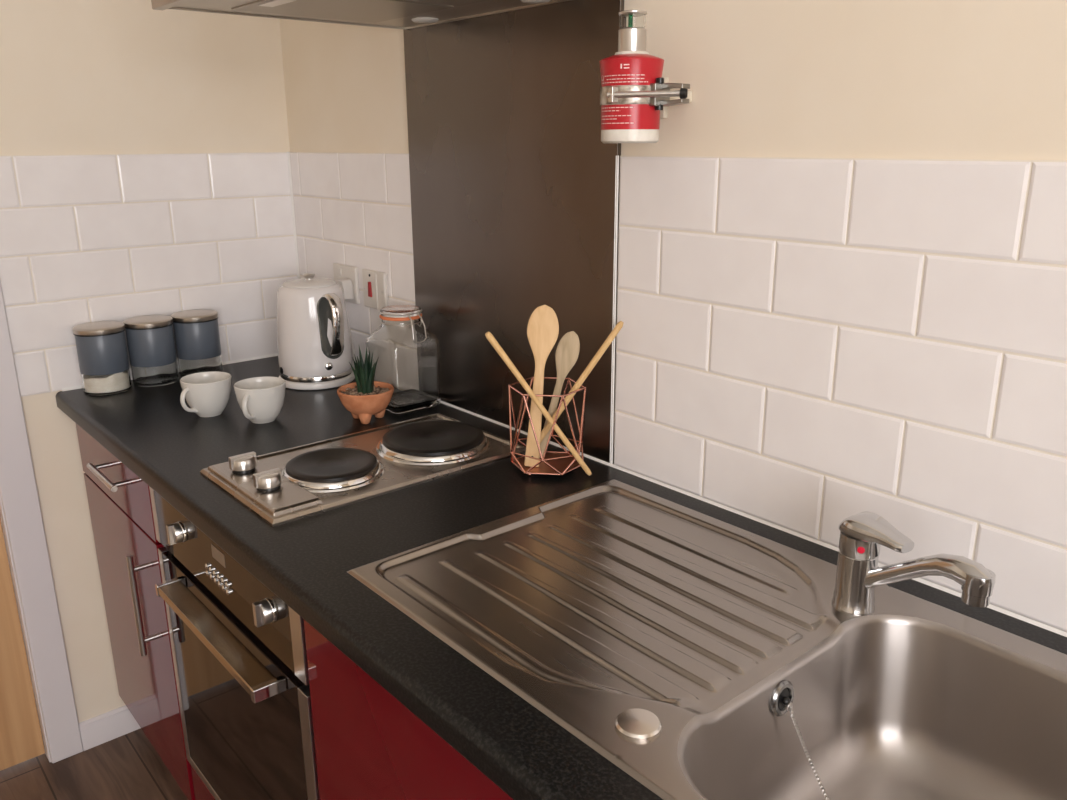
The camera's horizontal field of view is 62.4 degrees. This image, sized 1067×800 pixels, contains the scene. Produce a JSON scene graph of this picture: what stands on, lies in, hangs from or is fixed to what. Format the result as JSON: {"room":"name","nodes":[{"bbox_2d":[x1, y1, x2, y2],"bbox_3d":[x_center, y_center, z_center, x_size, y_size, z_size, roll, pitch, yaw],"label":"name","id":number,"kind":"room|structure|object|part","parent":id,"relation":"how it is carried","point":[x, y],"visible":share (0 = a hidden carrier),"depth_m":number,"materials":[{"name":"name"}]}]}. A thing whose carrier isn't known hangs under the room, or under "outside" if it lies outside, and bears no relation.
{"room":"kitchen","nodes":[
{"label":"kitchen","id":0,"kind":"room"},
{"bbox_2d":[0,728,187,799],"bbox_3d":[-0.651,1.406,0.466,3.450,0.100,3.800,-14,21,-38],"label":"floor","id":1,"kind":"structure","parent":0,"point":[128,766],"depth_m":2.07,"materials":[{"name":"laminate"}]},
{"bbox_2d":[76,424,194,799],"bbox_3d":[-0.671,0.437,2.062,0.597,0.860,0.522,-14,21,-38],"label":"base cabinet","id":2,"kind":"object","parent":1,"relation":"on","point":[127,545],"visible":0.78,"depth_m":1.83,"materials":[{"name":"red"}]},
{"bbox_3d":[-0.832,0.148,1.726,0.040,0.012,0.166,-14,21,-38],"label":"handle","id":3,"kind":"part","parent":2,"relation":"part of","materials":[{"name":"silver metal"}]},
{"bbox_3d":[-0.854,0.143,1.798,0.018,0.142,0.495,-14,21,-38],"label":"drawer","id":4,"kind":"part","parent":2,"relation":"part of","materials":[{"name":"red"}]},
{"bbox_3d":[-0.749,0.392,1.697,0.042,0.212,0.012,-14,21,-38],"label":"handle","id":5,"kind":"part","parent":2,"relation":"part of","materials":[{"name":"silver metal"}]},
{"bbox_2d":[149,486,319,799],"bbox_3d":[-0.310,0.558,1.643,0.593,0.860,0.602,-14,21,-38],"label":"oven","id":6,"kind":"object","parent":1,"relation":"on","point":[239,652],"visible":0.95,"depth_m":1.40,"materials":[{"name":"silver"}]},
{"bbox_3d":[-0.683,0.193,1.605,0.020,0.135,0.020,-14,21,-38],"label":"panel trim","id":7,"kind":"part","parent":6,"relation":"part of","materials":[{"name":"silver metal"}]},
{"bbox_3d":[-0.626,0.322,1.520,0.049,0.021,0.012,-14,21,-38],"label":"handle","id":8,"kind":"part","parent":6,"relation":"part of","materials":[{"name":"silver metal"}]},
{"bbox_3d":[-0.598,0.223,1.492,0.004,0.036,0.036,-14,21,-38],"label":"knob","id":9,"kind":"part","parent":6,"relation":"part of","materials":[{"name":"silver metal"}]},
{"bbox_3d":[-0.489,0.839,1.566,0.016,0.110,0.598,-14,21,-38],"label":"filler panel","id":10,"kind":"part","parent":6,"relation":"part of","materials":[{"name":"red"}]},
{"bbox_3d":[-0.501,0.363,1.373,0.039,0.015,0.382,-14,21,-38],"label":"handle","id":11,"kind":"part","parent":6,"relation":"part of","materials":[{"name":"silver metal"}]},
{"bbox_3d":[-0.498,0.253,1.398,0.019,0.135,0.548,-14,21,-38],"label":"control panel","id":12,"kind":"part","parent":6,"relation":"part of","materials":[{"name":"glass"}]},
{"bbox_3d":[-0.495,0.550,1.483,0.019,0.444,0.552,-14,21,-38],"label":"glass","id":13,"kind":"part","parent":6,"relation":"part of","materials":[{"name":"black glass"}]},
{"bbox_3d":[-0.371,0.405,1.232,0.049,0.021,0.012,-14,21,-38],"label":"handle","id":14,"kind":"part","parent":6,"relation":"part of","materials":[{"name":"silver metal"}]},
{"bbox_3d":[-0.371,0.295,1.236,0.004,0.036,0.036,-14,21,-38],"label":"knob","id":15,"kind":"part","parent":6,"relation":"part of","materials":[{"name":"silver metal"}]},
{"bbox_3d":[-0.310,0.315,1.185,0.020,0.135,0.034,-14,21,-38],"label":"panel trim","id":16,"kind":"part","parent":6,"relation":"part of","materials":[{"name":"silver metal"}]},
{"bbox_2d":[304,620,512,799],"bbox_3d":[0.384,0.772,0.902,0.555,0.860,1.461,-14,21,-38],"label":"base cabinet","id":17,"kind":"object","parent":1,"relation":"on","point":[369,745],"visible":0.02,"depth_m":1.05,"materials":[{"name":"red"}]},
{"bbox_2d":[56,356,1066,799],"bbox_3d":[0.011,0.220,1.188,0.598,0.038,2.599,-14,21,-38],"label":"countertop","id":18,"kind":"structure","parent":17,"relation":"on","point":[305,562],"depth_m":1.23,"materials":[{"name":"black laminate"}]},
{"bbox_2d":[72,321,131,395],"bbox_3d":[-0.949,-0.093,1.942,0.104,0.148,0.104,-14,21,-38],"label":"canister","id":19,"kind":"object","parent":18,"relation":"on","point":[101,346],"visible":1,"depth_m":1.91,"materials":[{"name":"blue glass"}]},
{"bbox_3d":[-0.950,-0.157,1.924,0.104,0.015,0.104,-14,21,-38],"label":"lid","id":20,"kind":"part","parent":19,"relation":"part of","materials":[{"name":"silver metal"}]},
{"bbox_3d":[-0.949,-0.088,1.944,0.098,0.136,0.098,-14,21,-38],"label":"glass","id":21,"kind":"part","parent":19,"relation":"part of","materials":[{"name":"white"}]},
{"bbox_2d":[123,315,178,386],"bbox_3d":[-0.871,-0.114,2.009,0.104,0.148,0.104,-14,21,-38],"label":"canister","id":22,"kind":"object","parent":18,"relation":"on","point":[150,338],"visible":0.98,"depth_m":1.97,"materials":[{"name":"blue glass"}]},
{"bbox_3d":[-0.871,-0.177,1.990,0.104,0.015,0.104,-14,21,-38],"label":"lid","id":23,"kind":"part","parent":22,"relation":"part of","materials":[{"name":"silver metal"}]},
{"bbox_3d":[-0.871,-0.108,2.011,0.098,0.136,0.098,-14,21,-38],"label":"glass","id":24,"kind":"part","parent":22,"relation":"part of","materials":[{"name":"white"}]},
{"bbox_2d":[171,309,222,376],"bbox_3d":[-0.791,-0.133,2.074,0.104,0.148,0.104,-14,21,-38],"label":"canister","id":25,"kind":"object","parent":18,"relation":"on","point":[196,332],"visible":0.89,"depth_m":2.04,"materials":[{"name":"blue glass"}]},
{"bbox_3d":[-0.791,-0.197,2.055,0.104,0.015,0.104,-14,21,-38],"label":"lid","id":26,"kind":"part","parent":25,"relation":"part of","materials":[{"name":"silver metal"}]},
{"bbox_3d":[-0.791,-0.127,2.076,0.098,0.136,0.098,-14,21,-38],"label":"glass","id":27,"kind":"part","parent":25,"relation":"part of","materials":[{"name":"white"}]},
{"bbox_2d":[180,371,231,416],"bbox_3d":[-0.657,-0.009,1.775,0.098,0.076,0.098,-5,17,-16],"label":"coffee cup","id":28,"kind":"object","parent":18,"relation":"on","point":[207,394],"visible":1,"depth_m":1.75,"materials":[{"name":"white ceramic"}]},
{"bbox_3d":[-0.680,0.002,1.735,0.012,0.057,0.034,9,19,28],"label":"handle","id":29,"kind":"part","parent":28,"relation":"part of","materials":[{"name":"white ceramic"}]},
{"bbox_2d":[234,377,285,423],"bbox_3d":[-0.535,0.003,1.733,0.098,0.076,0.098,-10,19,-29],"label":"coffee cup","id":30,"kind":"object","parent":18,"relation":"on","point":[260,399],"visible":1,"depth_m":1.70,"materials":[{"name":"white ceramic"}]},
{"bbox_3d":[-0.547,0.015,1.688,0.012,0.057,0.034,4,17,13],"label":"handle","id":31,"kind":"part","parent":30,"relation":"part of","materials":[{"name":"white ceramic"}]},
{"bbox_2d":[277,273,354,389],"bbox_3d":[-0.499,-0.163,1.993,0.174,0.248,0.173,0,16,1],"label":"electric kettle","id":32,"kind":"object","parent":18,"relation":"on","point":[314,345],"visible":0.94,"depth_m":1.93,"materials":[{"name":"white plastic"}]},
{"bbox_3d":[-0.500,-0.263,1.963,0.117,0.010,0.117,15,22,42],"label":"lid","id":33,"kind":"part","parent":32,"relation":"part of","materials":[{"name":"white"}]},
{"bbox_3d":[-0.500,-0.275,1.960,0.027,0.015,0.027,15,22,42],"label":"lid knob","id":34,"kind":"part","parent":32,"relation":"part of","materials":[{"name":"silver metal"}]},
{"bbox_2d":[325,362,332,369],"bbox_3d":[-0.453,-0.075,1.946,0.017,0.017,0.009,-11,19,-32],"label":"switch","id":35,"kind":"object","parent":32,"relation":"attached to","point":[328,365],"depth_m":1.94,"materials":[{"name":"silver metal"}]},
{"bbox_3d":[-0.447,-0.162,1.939,0.020,0.143,0.057,15,22,42],"label":"handle panel","id":36,"kind":"part","parent":32,"relation":"part of","materials":[{"name":"grey metal"}]},
{"bbox_3d":[-0.436,-0.163,1.928,0.045,0.142,0.029,15,22,42],"label":"handle","id":37,"kind":"part","parent":32,"relation":"part of","materials":[{"name":"silver metal"}]},
{"bbox_2d":[200,413,525,526],"bbox_3d":[-0.281,0.087,1.504,0.480,0.041,0.280,-14,21,-38],"label":"cooktop","id":38,"kind":"object","parent":18,"relation":"in","point":[280,487],"visible":0.99,"depth_m":1.45,"materials":[{"name":"metal"}]},
{"bbox_3d":[-0.473,0.112,1.436,0.036,0.004,0.036,-14,21,-38],"label":"knob","id":39,"kind":"part","parent":38,"relation":"part of","materials":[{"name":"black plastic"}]},
{"bbox_3d":[-0.410,0.133,1.362,0.036,0.004,0.036,-14,21,-38],"label":"knob","id":40,"kind":"part","parent":38,"relation":"part of","materials":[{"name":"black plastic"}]},
{"bbox_2d":[337,346,393,423],"bbox_3d":[-0.329,-0.035,1.721,0.110,0.154,0.110,-14,21,-38],"label":"potted succulent","id":41,"kind":"object","parent":18,"relation":"on","point":[366,397],"visible":1,"depth_m":1.71,"materials":[{"name":"orange ceramic"}]},
{"bbox_2d":[366,305,440,413],"bbox_3d":[-0.265,-0.088,1.807,0.115,0.206,0.126,-14,21,-38],"label":"jar","id":42,"kind":"object","parent":18,"relation":"on","point":[407,352],"visible":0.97,"depth_m":1.77,"materials":[{"name":"clear glass"}]},
{"bbox_3d":[-0.269,-0.181,1.784,0.083,0.014,0.083,-14,21,-38],"label":"glass lid","id":43,"kind":"part","parent":42,"relation":"part of","materials":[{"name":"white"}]},
{"bbox_2d":[508,376,585,475],"bbox_3d":[0.023,0.045,1.459,0.126,0.144,0.129,-14,21,-38],"label":"utensil caddy","id":44,"kind":"object","parent":18,"relation":"on","point":[554,463],"visible":0.84,"depth_m":1.45,"materials":[{"name":"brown metal"}]},
{"bbox_2d":[485,331,591,475],"bbox_3d":[0.010,0.009,1.388,0.170,0.246,0.012,-3,17,-9],"label":"wooden stick","id":45,"kind":"object","parent":44,"relation":"in","point":[489,336],"visible":1,"depth_m":1.38,"materials":[{"name":"brown wood"}]},
{"bbox_2d":[524,305,558,466],"bbox_3d":[0.006,-0.022,1.444,0.040,0.262,0.070,13,21,39],"label":"wooden spoon","id":46,"kind":"object","parent":44,"relation":"in","point":[543,325],"visible":0.94,"depth_m":1.43,"materials":[{"name":"brown wood"}]},
{"bbox_3d":[0.023,0.105,1.476,0.115,0.001,0.112,-14,21,-38],"label":"plate","id":47,"kind":"part","parent":44,"relation":"part of","materials":[{"name":"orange metal"}]},
{"bbox_2d":[540,331,579,457],"bbox_3d":[0.040,-0.007,1.469,0.072,0.219,0.012,0,16,1],"label":"wooden spoon","id":48,"kind":"object","parent":44,"relation":"in","point":[567,351],"visible":0.91,"depth_m":1.45,"materials":[{"name":"grey wood"}]},
{"bbox_2d":[540,321,623,442],"bbox_3d":[0.064,-0.013,1.437,0.165,0.245,0.010,6,17,20],"label":"wooden stick","id":49,"kind":"object","parent":44,"relation":"in","point":[619,325],"visible":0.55,"depth_m":1.42,"materials":[{"name":"brown wood"}]},
{"bbox_2d":[347,479,1066,799],"bbox_3d":[0.259,0.354,0.946,0.485,0.182,0.966,-14,21,-38],"label":"sink","id":50,"kind":"object","parent":18,"relation":"in","point":[702,656],"visible":0.98,"depth_m":0.99,"materials":[{"name":"metal"}]},
{"bbox_3d":[0.320,0.390,0.885,0.028,0.132,0.146,-14,21,-38],"label":"bead chain","id":51,"kind":"part","parent":50,"relation":"part of","materials":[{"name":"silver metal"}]},
{"bbox_3d":[0.382,0.401,0.793,0.422,0.174,0.401,-14,21,-38],"label":"bowl","id":52,"kind":"part","parent":50,"relation":"part of","materials":[{"name":"metal"}]},
{"bbox_2d":[831,512,995,614],"bbox_3d":[0.404,0.202,0.958,0.049,0.115,0.183,-8,18,-25],"label":"mixer tap","id":53,"kind":"object","parent":50,"relation":"on","point":[858,573],"visible":1,"depth_m":0.98,"materials":[{"name":"silver metal"}]},
{"bbox_3d":[0.386,0.146,0.988,0.049,0.024,0.087,-14,21,-38],"label":"lever","id":54,"kind":"part","parent":53,"relation":"part of","materials":[{"name":"silver metal"}]},
{"bbox_3d":[0.414,0.192,0.942,0.030,0.085,0.153,-11,19,-31],"label":"spout","id":55,"kind":"part","parent":53,"relation":"part of","materials":[{"name":"silver metal"}]},
{"bbox_2d":[0,0,296,722],"bbox_3d":[-1.798,-0.155,1.367,3.007,2.400,0.150,-14,21,-38],"label":"wall","id":56,"kind":"structure","parent":0,"point":[78,77],"depth_m":1.97,"materials":[{"name":"beige paint"}]},
{"bbox_2d":[0,520,44,770],"bbox_3d":[-1.494,-0.043,1.631,0.761,2.017,0.041,-14,21,-38],"label":"door","id":57,"kind":"structure","parent":56,"relation":"in","point":[21,740],"depth_m":2.06,"materials":[{"name":"brown wood"}]},
{"bbox_2d":[0,281,82,762],"bbox_3d":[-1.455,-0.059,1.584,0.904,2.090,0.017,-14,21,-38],"label":"trim","id":58,"kind":"structure","parent":56,"relation":"attached to","point":[18,486],"depth_m":1.99,"materials":[{"name":"white paint"}]},
{"bbox_2d":[79,705,140,750],"bbox_3d":[-0.850,0.761,2.360,0.674,0.072,0.014,-14,21,-38],"label":"baseboard","id":59,"kind":"structure","parent":56,"relation":"attached to","point":[110,725],"depth_m":2.18,"materials":[{"name":"white paint"}]},
{"bbox_2d":[0,152,297,396],"bbox_3d":[-0.866,-0.309,2.041,0.680,0.504,0.007,-14,21,-38],"label":"tile backsplash","id":60,"kind":"structure","parent":56,"relation":"attached to","point":[85,238],"depth_m":1.99,"materials":[{"name":"white tile"}]},
{"bbox_2d":[337,381,393,423],"bbox_3d":[-0.329,0.008,1.734,0.110,0.064,0.110,-14,21,-38],"label":"pot","id":61,"kind":"object","parent":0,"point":[363,400],"depth_m":1.71,"materials":[{"name":"ceramic"}]},
{"bbox_2d":[279,0,1066,618],"bbox_3d":[0.527,-0.084,1.080,0.150,2.400,3.800,-14,21,-38],"label":"wall","id":62,"kind":"structure","parent":0,"point":[886,79],"depth_m":1.09,"materials":[{"name":"beige paint"}]},
{"bbox_2d":[336,278,355,361],"bbox_3d":[-0.433,-0.172,2.066,0.027,0.223,0.075,-14,21,-38],"label":"plug","id":63,"kind":"object","parent":62,"relation":"attached to","point":[346,284],"visible":0.56,"depth_m":2.03,"materials":[{"name":"grey plastic"}]},
{"bbox_3d":[-0.423,-0.149,2.066,0.020,0.178,0.053,-14,21,-38],"label":"cord","id":64,"kind":"part","parent":63,"relation":"part of","materials":[{"name":"grey plastic"}]},
{"bbox_2d":[290,152,415,368],"bbox_3d":[-0.424,-0.315,2.050,0.007,0.504,0.546,-14,21,-38],"label":"tile backsplash","id":65,"kind":"structure","parent":62,"relation":"attached to","point":[351,209],"depth_m":2.00,"materials":[{"name":"white tile"}]},
{"bbox_2d":[333,263,359,303],"bbox_3d":[-0.441,-0.274,2.068,0.012,0.086,0.106,-14,21,-38],"label":"socket","id":66,"kind":"object","parent":65,"relation":"attached to","point":[339,270],"visible":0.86,"depth_m":2.04,"materials":[{"name":"white plastic"}]},
{"bbox_2d":[151,0,569,29],"bbox_3d":[-0.236,-0.973,1.227,0.477,0.767,0.600,-14,21,-38],"label":"hood","id":67,"kind":"object","parent":62,"relation":"attached to","point":[393,14],"visible":1,"depth_m":1.44,"materials":[{"name":"metal"}]},
{"bbox_2d":[362,269,387,309],"bbox_3d":[-0.356,-0.246,1.972,0.013,0.086,0.095,-14,21,-38],"label":"switch","id":68,"kind":"object","parent":62,"relation":"attached to","point":[375,291],"visible":0.9,"depth_m":1.96,"materials":[{"name":"white plastic"}]},
{"bbox_2d":[403,0,623,463],"bbox_3d":[-0.058,-0.345,1.590,0.008,0.820,0.586,-14,21,-38],"label":"backsplash","id":69,"kind":"structure","parent":62,"relation":"attached to","point":[512,174],"depth_m":1.55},
{"bbox_2d":[62,152,1066,636],"bbox_3d":[0.015,-0.043,1.117,0.586,0.505,2.601,-14,21,-38],"label":"trim","id":70,"kind":"structure","parent":62,"relation":"attached to","point":[611,464],"depth_m":1.40,"materials":[{"name":"white plastic"}]},
{"bbox_2d":[599,10,691,142],"bbox_3d":[0.160,-0.437,1.193,0.136,0.170,0.139,-14,21,-38],"label":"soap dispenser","id":71,"kind":"object","parent":62,"relation":"attached to","point":[634,93],"visible":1,"depth_m":1.17,"materials":[{"name":"red plastic"}]},
{"bbox_2d":[602,107,632,123],"bbox_3d":[0.111,-0.384,1.188,0.052,0.021,0.009,12,21,37],"label":"print","id":72,"kind":"object","parent":71,"relation":"attached to","point":[610,115],"depth_m":1.18},
{"bbox_2d":[603,74,647,83],"bbox_3d":[0.119,-0.428,1.173,0.066,0.010,0.017,7,18,25],"label":"print","id":73,"kind":"object","parent":71,"relation":"on","point":[607,78],"depth_m":1.17,"materials":[{"name":"white paint"}]},
{"bbox_3d":[0.133,-0.508,1.181,0.035,0.017,0.035,-14,21,-38],"label":"sprinkler glass","id":74,"kind":"part","parent":71,"relation":"part of","materials":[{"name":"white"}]},
{"bbox_3d":[0.180,-0.406,1.169,0.030,0.029,0.050,-14,21,-38],"label":"clamp arm","id":75,"kind":"part","parent":71,"relation":"part of","materials":[{"name":"silver metal"}]},
{"bbox_3d":[0.196,-0.401,1.150,0.010,0.014,0.014,4,17,13],"label":"wing knob","id":76,"kind":"part","parent":71,"relation":"part of","materials":[{"name":"black plastic"}]},
{"bbox_2d":[614,156,1066,631],"bbox_3d":[0.658,0.038,0.830,0.007,0.504,1.613,-14,21,-38],"label":"tile backsplash","id":77,"kind":"structure","parent":62,"relation":"attached to","point":[805,346],"depth_m":1.10,"materials":[{"name":"white tile"}]}
]}

